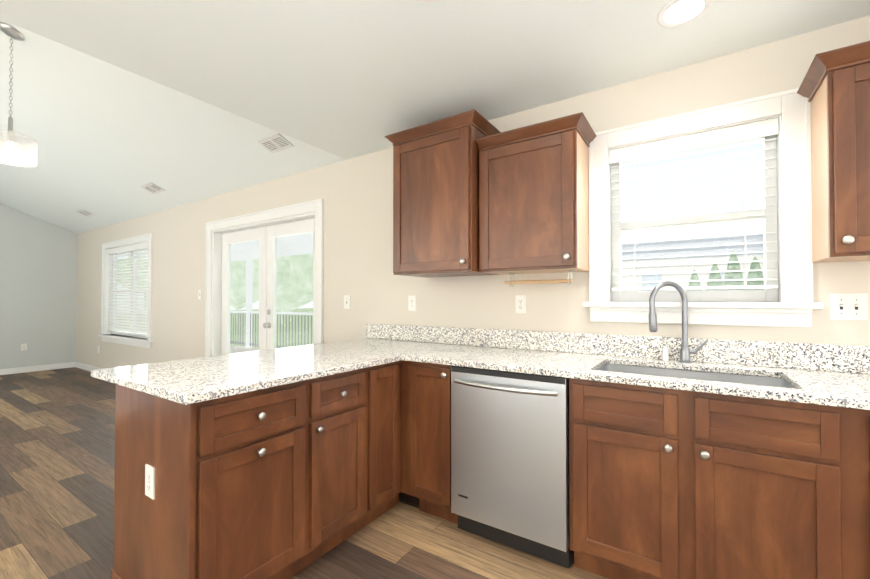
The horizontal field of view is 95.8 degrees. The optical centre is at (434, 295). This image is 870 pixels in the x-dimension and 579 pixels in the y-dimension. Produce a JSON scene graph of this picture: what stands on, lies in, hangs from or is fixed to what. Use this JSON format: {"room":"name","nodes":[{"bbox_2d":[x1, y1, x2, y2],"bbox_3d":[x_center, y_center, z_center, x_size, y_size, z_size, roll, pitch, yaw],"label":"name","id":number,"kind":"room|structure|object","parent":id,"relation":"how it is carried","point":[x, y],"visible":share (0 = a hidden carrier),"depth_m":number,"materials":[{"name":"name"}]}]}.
{"room":"kitchen","nodes":[
{"label":"kitchen","id":0,"kind":"room"},
{"bbox_2d":[0,204,75,368],"bbox_3d":[-8.012,-0.431,5.052,0.002,3.428,5.190,0,-1,33],"label":"wall","id":1,"kind":"structure","parent":0,"point":[50,293],"depth_m":6.77,"materials":[{"name":"grey paint"}]},
{"bbox_2d":[21,344,26,350],"bbox_3d":[-6.950,0.871,6.643,0.007,0.115,0.070,0,-1,33],"label":"outlet","id":2,"kind":"object","parent":1,"relation":"attached to","point":[23,347],"visible":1,"depth_m":6.64,"materials":[{"name":"white plastic"}]},
{"bbox_2d":[0,362,73,374],"bbox_3d":[-8.009,1.235,5.025,0.014,0.095,5.200,0,-1,33],"label":"baseboard","id":3,"kind":"structure","parent":1,"relation":"attached to","point":[44,367],"depth_m":6.75,"materials":[{"name":"white wood"}]},
{"bbox_2d":[0,367,607,578],"bbox_3d":[-3.044,1.270,1.758,11.900,0.050,5.200,0,-1,33],"label":"floor","id":4,"kind":"structure","parent":0,"point":[57,464],"depth_m":2.18,"materials":[{"name":"brown wood"}]},
{"bbox_2d":[111,360,402,578],"bbox_3d":[-0.764,0.807,1.973,0.662,0.882,1.164,0,-1,33],"label":"base cabinet","id":5,"kind":"object","parent":4,"relation":"on","point":[287,481],"depth_m":1.57,"materials":[{"name":"brown wood"}]},
{"bbox_2d":[145,464,154,499],"bbox_3d":[-1.069,0.697,1.472,0.070,0.115,0.007,0,-1,33],"label":"outlet","id":6,"kind":"object","parent":5,"relation":"attached to","point":[149,481],"visible":1,"depth_m":1.47,"materials":[{"name":"white plastic"}]},
{"bbox_2d":[91,344,402,404],"bbox_3d":[-0.865,0.350,1.983,0.875,0.030,1.123,0,-1,33],"label":"countertop","id":7,"kind":"structure","parent":5,"relation":"on","point":[193,380],"depth_m":1.74,"materials":[{"name":"white stone"}]},
{"bbox_2d":[320,324,869,409],"bbox_3d":[1.211,0.287,1.692,4.665,0.148,0.648,0,-1,33],"label":"countertop","id":8,"kind":"structure","parent":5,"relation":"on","point":[835,375],"depth_m":1.93,"materials":[{"name":"white stone"}]},
{"bbox_2d":[662,346,668,360],"bbox_3d":[1.183,0.297,2.017,0.029,0.075,0.030,0,-1,33],"label":"soap bottle","id":9,"kind":"object","parent":8,"relation":"on","point":[665,353],"visible":0.96,"depth_m":2.01,"materials":[{"name":"white plastic"}]},
{"bbox_2d":[649,281,708,362],"bbox_3d":[1.198,0.130,1.932,0.247,0.407,0.179,0,-1,33],"label":"faucet","id":10,"kind":"object","parent":8,"relation":"on","point":[685,353],"visible":1,"depth_m":1.95,"materials":[{"name":"grey metal"}]},
{"bbox_2d":[598,364,794,388],"bbox_3d":[1.108,0.475,1.742,0.763,0.224,0.458,0,-1,33],"label":"sink bowl","id":11,"kind":"object","parent":8,"relation":"attached to","point":[740,379],"visible":0.06,"depth_m":1.88,"materials":[{"name":"silver metal"}]},
{"bbox_2d":[403,360,457,523],"bbox_3d":[0.111,0.812,2.422,0.348,0.882,0.628,0,-1,33],"label":"base cabinet","id":12,"kind":"object","parent":4,"relation":"on","point":[426,386],"depth_m":2.16,"materials":[{"name":"brown wood"}]},
{"bbox_2d":[451,366,573,567],"bbox_3d":[0.480,0.804,2.119,0.590,0.866,0.673,0,-1,33],"label":"dishwasher","id":13,"kind":"object","parent":4,"relation":"on","point":[509,459],"visible":0.9,"depth_m":1.87,"materials":[{"name":"silver metal"}]},
{"bbox_2d":[569,404,869,578],"bbox_3d":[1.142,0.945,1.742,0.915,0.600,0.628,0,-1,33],"label":"base cabinet","id":14,"kind":"object","parent":4,"relation":"on","point":[652,495],"depth_m":1.46,"materials":[{"name":"brown wood"}]},
{"bbox_2d":[811,404,869,495],"bbox_3d":[1.714,0.800,1.368,0.452,0.882,0.628,0,-1,33],"label":"base cabinet","id":15,"kind":"object","parent":4,"relation":"on","point":[843,433],"depth_m":1.27,"materials":[{"name":"brown wood"}]},
{"bbox_2d":[0,0,869,233],"bbox_3d":[-3.044,-1.738,1.792,11.900,1.088,5.200,0,-1,33],"label":"ceiling","id":16,"kind":"structure","parent":0,"point":[116,104],"depth_m":2.15,"materials":[{"name":"white paint"}]},
{"bbox_2d":[0,22,37,166],"bbox_3d":[-2.965,-1.408,2.746,0.270,0.933,0.270,0,-1,33],"label":"pendant light","id":17,"kind":"object","parent":16,"relation":"hanging from","point":[10,147],"visible":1,"depth_m":2.74,"materials":[{"name":"silver metal"}]},
{"bbox_2d":[75,209,94,216],"bbox_3d":[-5.375,-1.270,6.032,0.300,0.062,0.150,0,-1,33],"label":"ceiling vent","id":18,"kind":"object","parent":16,"relation":"in","point":[84,212],"visible":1,"depth_m":6.02,"materials":[{"name":"white metal"}]},
{"bbox_2d":[140,182,165,193],"bbox_3d":[-3.385,-1.287,4.717,0.300,0.062,0.150,0,-1,33],"label":"ceiling vent","id":19,"kind":"object","parent":16,"relation":"in","point":[151,187],"visible":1,"depth_m":4.71,"materials":[{"name":"white metal"}]},
{"bbox_2d":[257,133,293,153],"bbox_3d":[-1.373,-1.306,3.382,0.300,0.062,0.150,0,-1,33],"label":"ceiling vent","id":20,"kind":"object","parent":16,"relation":"in","point":[275,143],"visible":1,"depth_m":3.38,"materials":[{"name":"white metal"}]},
{"bbox_2d":[414,0,439,2],"bbox_3d":[-0.033,-1.194,1.505,0.196,0.006,0.196,0,-1,33],"label":"recessed light","id":21,"kind":"object","parent":16,"relation":"in","point":[426,1],"visible":1,"depth_m":1.59,"materials":[{"name":"white"}]},
{"bbox_2d":[657,0,711,27],"bbox_3d":[1.043,-1.193,1.648,0.196,0.006,0.196,0,-1,33],"label":"recessed light","id":22,"kind":"object","parent":16,"relation":"in","point":[675,13],"visible":1,"depth_m":1.65,"materials":[{"name":"white"}]},
{"bbox_2d":[76,15,869,379],"bbox_3d":[-1.574,0.051,4.007,12.200,2.440,0.150,0,-1,33],"label":"wall","id":23,"kind":"structure","parent":0,"point":[357,194],"depth_m":3.05,"materials":[{"name":"beige paint"}]},
{"bbox_2d":[74,362,100,370],"bbox_3d":[-4.626,1.245,5.901,4.625,0.095,0.018,0,-1,33],"label":"baseboard","id":24,"kind":"structure","parent":23,"relation":"attached to","point":[79,365],"depth_m":6.90,"materials":[{"name":"white wood"}]},
{"bbox_2d":[98,233,152,347],"bbox_3d":[-4.685,-0.061,6.011,1.876,1.605,0.193,0,-1,33],"label":"dining room window","id":25,"kind":"structure","parent":23,"relation":"in","point":[132,335],"depth_m":6.06,"materials":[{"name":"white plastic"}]},
{"bbox_2d":[107,242,147,335],"bbox_3d":[-4.685,-0.090,6.011,1.610,1.334,0.064,0,-1,33],"label":"window blinds","id":26,"kind":"object","parent":25,"relation":"attached to","point":[141,310],"visible":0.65,"depth_m":6.01,"materials":[{"name":"white plastic"}]},
{"bbox_2d":[198,290,201,298],"bbox_3d":[-2.843,-0.011,4.743,0.070,0.115,0.015,0,-1,33],"label":"light switch","id":27,"kind":"object","parent":23,"relation":"attached to","point":[199,294],"visible":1,"depth_m":4.74,"materials":[{"name":"white plastic"}]},
{"bbox_2d":[205,199,323,356],"bbox_3d":[-1.816,0.203,4.146,2.018,2.139,0.172,0,-1,33],"label":"door frame","id":28,"kind":"structure","parent":23,"relation":"attached to","point":[216,230],"depth_m":4.28,"materials":[{"name":"white wood"}]},
{"bbox_2d":[221,218,314,354],"bbox_3d":[-1.808,0.266,4.157,1.768,2.013,0.143,0,-1,33],"label":"french door","id":29,"kind":"structure","parent":23,"relation":"in","point":[266,237],"depth_m":4.17,"materials":[{"name":"white wood"}]},
{"bbox_2d":[344,295,349,308],"bbox_3d":[-0.759,0.056,3.371,0.070,0.115,0.015,0,-1,33],"label":"light switch","id":30,"kind":"object","parent":23,"relation":"attached to","point":[346,301],"visible":1,"depth_m":3.37,"materials":[{"name":"white plastic"}]},
{"bbox_2d":[408,296,415,310],"bbox_3d":[-0.174,0.057,2.992,0.070,0.115,0.007,0,-1,33],"label":"outlet","id":31,"kind":"object","parent":23,"relation":"attached to","point":[411,303],"visible":1,"depth_m":2.99,"materials":[{"name":"white plastic"}]},
{"bbox_2d":[385,109,500,277],"bbox_3d":[0.064,-0.594,2.580,0.667,0.913,0.442,0,-1,33],"label":"upper cabinet","id":32,"kind":"object","parent":23,"relation":"attached to","point":[435,198],"visible":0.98,"depth_m":2.40,"materials":[{"name":"brown wood"}]},
{"bbox_2d":[515,295,525,312],"bbox_3d":[0.549,0.056,2.516,0.070,0.115,0.007,0,-1,33],"label":"outlet","id":33,"kind":"object","parent":23,"relation":"attached to","point":[520,302],"visible":1,"depth_m":2.51,"materials":[{"name":"white plastic"}]},
{"bbox_2d":[476,112,595,274],"bbox_3d":[0.587,-0.531,2.284,0.603,0.780,0.362,0,-1,33],"label":"upper cabinet","id":34,"kind":"object","parent":23,"relation":"attached to","point":[533,198],"visible":0.96,"depth_m":2.16,"materials":[{"name":"brown wood"}]},
{"bbox_2d":[504,270,572,286],"bbox_3d":[0.602,-0.098,2.303,0.410,0.084,0.090,0,-1,33],"label":"paper towel holder","id":35,"kind":"object","parent":34,"relation":"attached to","point":[569,280],"visible":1,"depth_m":2.29,"materials":[{"name":"brown wood"}]},
{"bbox_2d":[583,88,822,327],"bbox_3d":[1.321,-0.396,2.065,1.000,1.085,0.193,0,-1,33],"label":"kitchen window","id":36,"kind":"structure","parent":23,"relation":"in","point":[759,295],"depth_m":1.95,"materials":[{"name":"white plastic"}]},
{"bbox_2d":[609,118,778,290],"bbox_3d":[1.320,-0.432,2.065,0.734,0.800,0.064,0,-1,33],"label":"window blinds","id":37,"kind":"object","parent":36,"relation":"attached to","point":[752,130],"visible":0.92,"depth_m":2.02,"materials":[{"name":"white plastic"}]},
{"bbox_2d":[797,41,869,262],"bbox_3d":[1.806,-0.540,1.488,0.590,0.780,0.352,0,-1,33],"label":"upper cabinet","id":38,"kind":"object","parent":23,"relation":"attached to","point":[834,87],"visible":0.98,"depth_m":1.49,"materials":[{"name":"brown wood"}]},
{"bbox_2d":[830,293,867,320],"bbox_3d":[1.788,0.049,1.696,0.116,0.115,0.015,0,-1,33],"label":"light switch","id":39,"kind":"object","parent":23,"relation":"attached to","point":[848,306],"visible":1,"depth_m":1.70,"materials":[{"name":"white plastic"}]},
{"label":"outside","id":40,"kind":"structure","parent":0,"visible":0},
{"bbox_2d":[117,308,312,348],"bbox_3d":[7.755,2.011,33.908,100.000,0.100,59.600,0,-1,33],"label":"lawn","id":41,"kind":"structure","parent":40,"point":[304,310],"depth_m":21.04,"materials":[{"name":"green plant"}]},
{"bbox_2d":[117,232,312,353],"bbox_3d":[-3.167,0.172,7.224,10.100,2.970,3.465,0,-1,33],"label":"porch","id":42,"kind":"object","parent":41,"relation":"on","point":[296,246],"depth_m":9.78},
{"bbox_2d":[117,254,312,322],"bbox_3d":[-12.183,-2.859,26.447,39.217,9.470,10.442,0,-1,33],"label":"trees","id":43,"kind":"object","parent":41,"relation":"on","point":[305,295],"depth_m":21.20,"materials":[{"name":"green plant"}]},
{"bbox_2d":[622,234,763,290],"bbox_3d":[14.989,-0.782,23.556,19.300,5.250,9.800,0,-1,33],"label":"neighbouring house","id":44,"kind":"structure","parent":41,"relation":"on","point":[671,252],"depth_m":20.43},
{"bbox_2d":[687,251,763,290],"bbox_3d":[6.887,0.144,14.827,8.804,3.200,1.059,-1,-1,42],"label":"trees","id":45,"kind":"object","parent":41,"relation":"on","point":[728,275],"depth_m":12.49,"materials":[{"name":"green plant"}]}
]}

